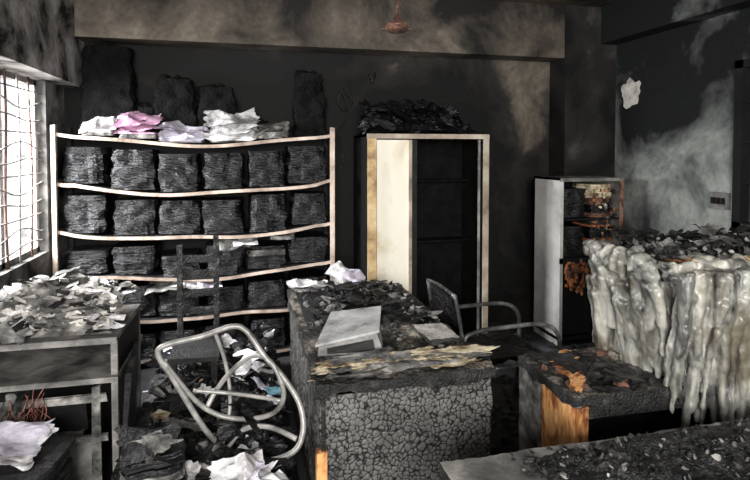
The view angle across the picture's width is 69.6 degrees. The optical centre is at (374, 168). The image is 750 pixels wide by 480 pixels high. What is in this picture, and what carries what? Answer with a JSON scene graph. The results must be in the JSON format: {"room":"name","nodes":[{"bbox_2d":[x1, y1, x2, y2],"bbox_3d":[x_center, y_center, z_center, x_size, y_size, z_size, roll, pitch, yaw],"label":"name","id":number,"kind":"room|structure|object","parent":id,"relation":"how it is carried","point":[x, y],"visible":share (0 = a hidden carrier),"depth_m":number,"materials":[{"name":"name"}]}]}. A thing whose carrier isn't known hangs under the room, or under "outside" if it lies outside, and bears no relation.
{"room":"fire-damaged room","nodes":[
{"label":"fire-damaged room","id":0,"kind":"room"},
{"bbox_2d":[0,66,67,289],"bbox_3d":[-1.962,0.118,1.487,0.200,3.160,6.200,0,2,-14],"label":"wall","id":1,"kind":"structure","parent":0,"point":[51,111],"depth_m":4.09,"materials":[{"name":"paint"}]},
{"bbox_2d":[0,69,44,270],"bbox_3d":[-2.410,0.004,3.464,0.095,1.291,1.262,0,2,-14],"label":"window","id":2,"kind":"structure","parent":1,"relation":"in","point":[31,103],"depth_m":3.74,"materials":[{"name":"white metal"}]},
{"bbox_2d":[0,0,83,87],"bbox_3d":[-1.786,-1.018,1.490,0.160,0.890,6.200,0,2,-14],"label":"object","id":3,"kind":"structure","parent":1,"relation":"attached to","point":[38,40],"depth_m":3.62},
{"bbox_2d":[64,43,549,327],"bbox_3d":[-0.144,-0.012,5.214,5.480,3.160,0.200,0,2,-14],"label":"wall","id":4,"kind":"structure","parent":0,"point":[508,101],"depth_m":5.12,"materials":[{"name":"black paint"}]},
{"bbox_2d":[74,0,564,61],"bbox_3d":[-0.290,-1.327,4.896,4.350,0.510,0.260,0,2,-14],"label":"beam","id":5,"kind":"structure","parent":4,"relation":"attached to","point":[463,29],"depth_m":4.77,"materials":[{"name":"grey concrete"}]},
{"bbox_2d":[337,71,375,165],"bbox_3d":[-0.171,-0.471,5.051,0.377,0.891,0.088,0,2,-14],"label":"electrical wires","id":6,"kind":"object","parent":4,"relation":"attached to","point":[372,75],"visible":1,"depth_m":5.01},
{"bbox_2d":[102,319,594,479],"bbox_3d":[0.582,1.722,2.259,5.480,0.100,6.400,0,2,-14],"label":"floor","id":7,"kind":"structure","parent":0,"point":[537,341],"depth_m":3.90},
{"bbox_2d":[0,418,75,479],"bbox_3d":[-1.541,1.389,2.250,0.468,0.569,0.421,0,2,-14],"label":"files","id":8,"kind":"object","parent":7,"relation":"on","point":[28,450],"visible":1,"depth_m":2.29,"materials":[{"name":"paper"}]},
{"bbox_2d":[0,304,142,479],"bbox_3d":[-1.695,1.244,2.875,0.878,0.817,0.715,0,2,-14],"label":"desk","id":9,"kind":"object","parent":7,"relation":"on","point":[90,385],"depth_m":2.72,"materials":[{"name":"grey metal"}]},
{"bbox_2d":[0,266,138,344],"bbox_3d":[-1.712,0.690,2.850,0.796,0.279,0.700,0,2,-14],"label":"heap","id":10,"kind":"object","parent":9,"relation":"on","point":[70,302],"visible":1,"depth_m":2.77,"materials":[{"name":"grey paper"}]},
{"bbox_2d":[114,421,187,479],"bbox_3d":[-0.964,1.393,2.307,0.296,0.556,0.329,-1,2,-27],"label":"files","id":11,"kind":"object","parent":7,"relation":"on","point":[156,453],"visible":1,"depth_m":2.23,"materials":[{"name":"paper"}]},
{"bbox_2d":[50,125,334,363],"bbox_3d":[-1.450,0.621,4.570,2.177,1.948,0.428,0,2,-14],"label":"shelving rack","id":12,"kind":"object","parent":7,"relation":"on","point":[157,275],"visible":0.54,"depth_m":4.41,"materials":[{"name":"beige metal"}]},
{"bbox_2d":[78,107,294,294],"bbox_3d":[-1.507,0.233,4.456,1.664,1.515,0.357,0,2,-14],"label":"papers","id":13,"kind":"object","parent":12,"relation":"on","point":[225,127],"visible":0.98,"depth_m":4.40,"materials":[{"name":"white paper"}]},
{"bbox_2d":[62,41,327,357],"bbox_3d":[-1.448,0.234,4.562,2.119,2.555,0.407,0,2,-14],"label":"stacks","id":14,"kind":"object","parent":12,"relation":"on","point":[107,88],"visible":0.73,"depth_m":4.44,"materials":[{"name":"paper"}]},
{"bbox_2d":[168,235,220,385],"bbox_3d":[-1.175,1.047,3.549,0.306,1.164,0.425,0,2,-14],"label":"wooden chair","id":15,"kind":"object","parent":7,"relation":"on","point":[207,349],"depth_m":3.69,"materials":[{"name":"black wood"}]},
{"bbox_2d":[111,322,298,479],"bbox_3d":[-0.924,1.422,3.018,0.938,0.439,2.800,0,2,-14],"label":"burnt paper rubble","id":16,"kind":"object","parent":7,"relation":"on","point":[164,405],"visible":0.48,"depth_m":3.06,"materials":[{"name":"black paper"}]},
{"bbox_2d":[155,323,305,468],"bbox_3d":[-0.689,1.056,2.579,0.683,0.628,0.410,0,2,-14],"label":"chair","id":17,"kind":"object","parent":16,"relation":"on","point":[248,414],"visible":0.91,"depth_m":2.58,"materials":[{"name":"silver metal"}]},
{"bbox_2d":[206,449,288,479],"bbox_3d":[-0.532,1.438,2.245,0.382,0.469,0.326,-1,2,-29],"label":"papers","id":18,"kind":"object","parent":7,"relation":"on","point":[243,466],"visible":1,"depth_m":2.26,"materials":[{"name":"paper"}]},
{"bbox_2d":[287,283,496,479],"bbox_3d":[-0.035,1.256,3.171,0.872,0.779,1.658,0,2,-14],"label":"desk","id":19,"kind":"object","parent":7,"relation":"on","point":[433,416],"visible":0.62,"depth_m":2.41,"materials":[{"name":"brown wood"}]},
{"bbox_2d":[286,261,365,291],"bbox_3d":[-0.338,0.774,3.775,0.579,0.199,0.262,-1,2,-18],"label":"papers","id":20,"kind":"object","parent":19,"relation":"on","point":[340,274],"visible":0.8,"depth_m":3.80,"materials":[{"name":"white paper"}]},
{"bbox_2d":[315,306,382,355],"bbox_3d":[-0.123,0.811,2.730,0.323,0.133,0.380,0,2,-1],"label":"box file","id":21,"kind":"object","parent":19,"relation":"on","point":[344,332],"visible":0.94,"depth_m":2.62,"materials":[{"name":"grey cardboard"}]},
{"bbox_2d":[295,279,499,381],"bbox_3d":[-0.015,0.840,3.132,0.936,0.132,1.603,0,2,-14],"label":"ash","id":22,"kind":"object","parent":19,"relation":"on","point":[397,306],"visible":0.94,"depth_m":2.86,"materials":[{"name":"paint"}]},
{"bbox_2d":[354,134,489,335],"bbox_3d":[0.396,0.638,4.862,1.085,1.885,0.580,0,2,-14],"label":"tall cabinet","id":23,"kind":"object","parent":7,"relation":"on","point":[421,201],"visible":0.66,"depth_m":4.83,"materials":[{"name":"yellow paint"}]},
{"bbox_2d":[357,99,479,139],"bbox_3d":[0.357,-0.436,4.780,1.082,0.386,0.621,0,2,-14],"label":"debris heap","id":24,"kind":"object","parent":23,"relation":"on","point":[427,117],"visible":0.98,"depth_m":4.66,"materials":[{"name":"paper"}]},
{"bbox_2d":[426,278,561,389],"bbox_3d":[0.764,1.168,3.571,0.751,0.878,0.508,-1,2,-16],"label":"armchair","id":25,"kind":"object","parent":7,"relation":"on","point":[512,346],"visible":0.69,"depth_m":3.48,"materials":[{"name":"silver metal"}]},
{"bbox_2d":[490,342,594,454],"bbox_3d":[1.476,1.602,3.913,2.422,0.068,1.902,0,2,-14],"label":"litter","id":26,"kind":"object","parent":7,"relation":"on","point":[512,420],"visible":0.09,"depth_m":3.54,"materials":[{"name":"paper"}]},
{"bbox_2d":[533,175,623,344],"bbox_3d":[1.894,0.824,5.066,0.640,1.500,0.459,0,2,-14],"label":"cabinet","id":27,"kind":"object","parent":7,"relation":"on","point":[569,211],"visible":0.83,"depth_m":4.90,"materials":[{"name":"grey metal"}]},
{"bbox_2d":[440,418,743,479],"bbox_3d":[1.097,1.331,1.729,1.685,0.719,0.560,0,2,-14],"label":"table","id":28,"kind":"object","parent":7,"relation":"on","point":[501,466],"visible":0.32,"depth_m":1.78,"materials":[{"name":"grey wood"}]},
{"bbox_2d":[510,413,749,479],"bbox_3d":[1.203,0.947,1.744,1.440,0.093,0.542,0,2,-14],"label":"heap","id":29,"kind":"object","parent":28,"relation":"on","point":[717,452],"visible":1,"depth_m":1.77,"materials":[{"name":"grey paper"}]},
{"bbox_2d":[517,347,710,450],"bbox_3d":[1.293,1.275,2.611,1.104,0.769,0.516,0,2,-14],"label":"wooden table","id":30,"kind":"object","parent":7,"relation":"on","point":[567,396],"visible":0.58,"depth_m":2.46,"materials":[{"name":"grey wood"}]},
{"bbox_2d":[583,236,749,427],"bbox_3d":[1.786,0.851,2.705,1.333,0.999,0.788,0,2,-14],"label":"plastic","id":31,"kind":"object","parent":30,"relation":"on","point":[687,324],"visible":0.87,"depth_m":2.36,"materials":[{"name":"plastic"}]},
{"bbox_2d":[611,223,749,264],"bbox_3d":[1.764,0.358,2.745,1.173,0.115,0.597,0,2,-14],"label":"scraps","id":32,"kind":"object","parent":31,"relation":"on","point":[670,244],"visible":0.99,"depth_m":2.61,"materials":[{"name":"paper"}]},
{"bbox_2d":[381,0,411,33],"bbox_3d":[0.131,-1.131,2.955,0.172,0.765,0.168,0,2,-14],"label":"ceiling fan","id":33,"kind":"object","parent":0,"point":[396,26],"depth_m":2.95,"materials":[{"name":"brown metal"}]},
{"bbox_2d":[494,0,618,6],"bbox_3d":[0.582,-1.546,2.145,5.480,0.120,6.400,0,2,-14],"label":"ceiling","id":34,"kind":"structure","parent":0,"point":[590,3],"depth_m":5.16,"materials":[{"name":"paint"}]},
{"bbox_2d":[549,5,616,176],"bbox_3d":[2.104,-0.022,5.508,0.570,3.160,0.280,0,2,-14],"label":"trim column","id":35,"kind":"structure","parent":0,"point":[582,101],"depth_m":5.35,"materials":[{"name":"black paint"}]},
{"bbox_2d":[615,7,749,235],"bbox_3d":[3.172,0.075,2.722,0.200,3.160,6.200,0,2,-14],"label":"wall","id":36,"kind":"structure","parent":0,"point":[674,146],"depth_m":4.63,"materials":[{"name":"black paint"}]},
{"bbox_2d":[621,78,640,108],"bbox_3d":[2.463,-0.731,5.200,0.006,0.298,0.274,0,2,-14],"label":"plaster","id":37,"kind":"object","parent":36,"relation":"attached to","point":[630,91],"visible":1,"depth_m":5.20,"materials":[{"name":"white paint"}]},
{"bbox_2d":[601,0,749,44],"bbox_3d":[3.020,-1.318,2.493,0.180,0.360,5.920,0,2,-14],"label":"beam","id":38,"kind":"structure","parent":36,"relation":"attached to","point":[622,21],"depth_m":4.70,"materials":[{"name":"black paint"}]},
{"bbox_2d":[710,192,730,209],"bbox_3d":[2.689,0.248,4.218,0.042,0.130,0.160,0,2,-14],"label":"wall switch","id":39,"kind":"object","parent":36,"relation":"attached to","point":[718,200],"visible":1,"depth_m":4.20,"materials":[{"name":"grey plastic"}]},
{"bbox_2d":[731,58,749,226],"bbox_3d":[2.895,-0.159,3.543,0.110,1.270,1.140,0,2,-14],"label":"window","id":40,"kind":"structure","parent":36,"relation":"in","point":[740,215],"depth_m":4.04,"materials":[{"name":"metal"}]}
]}

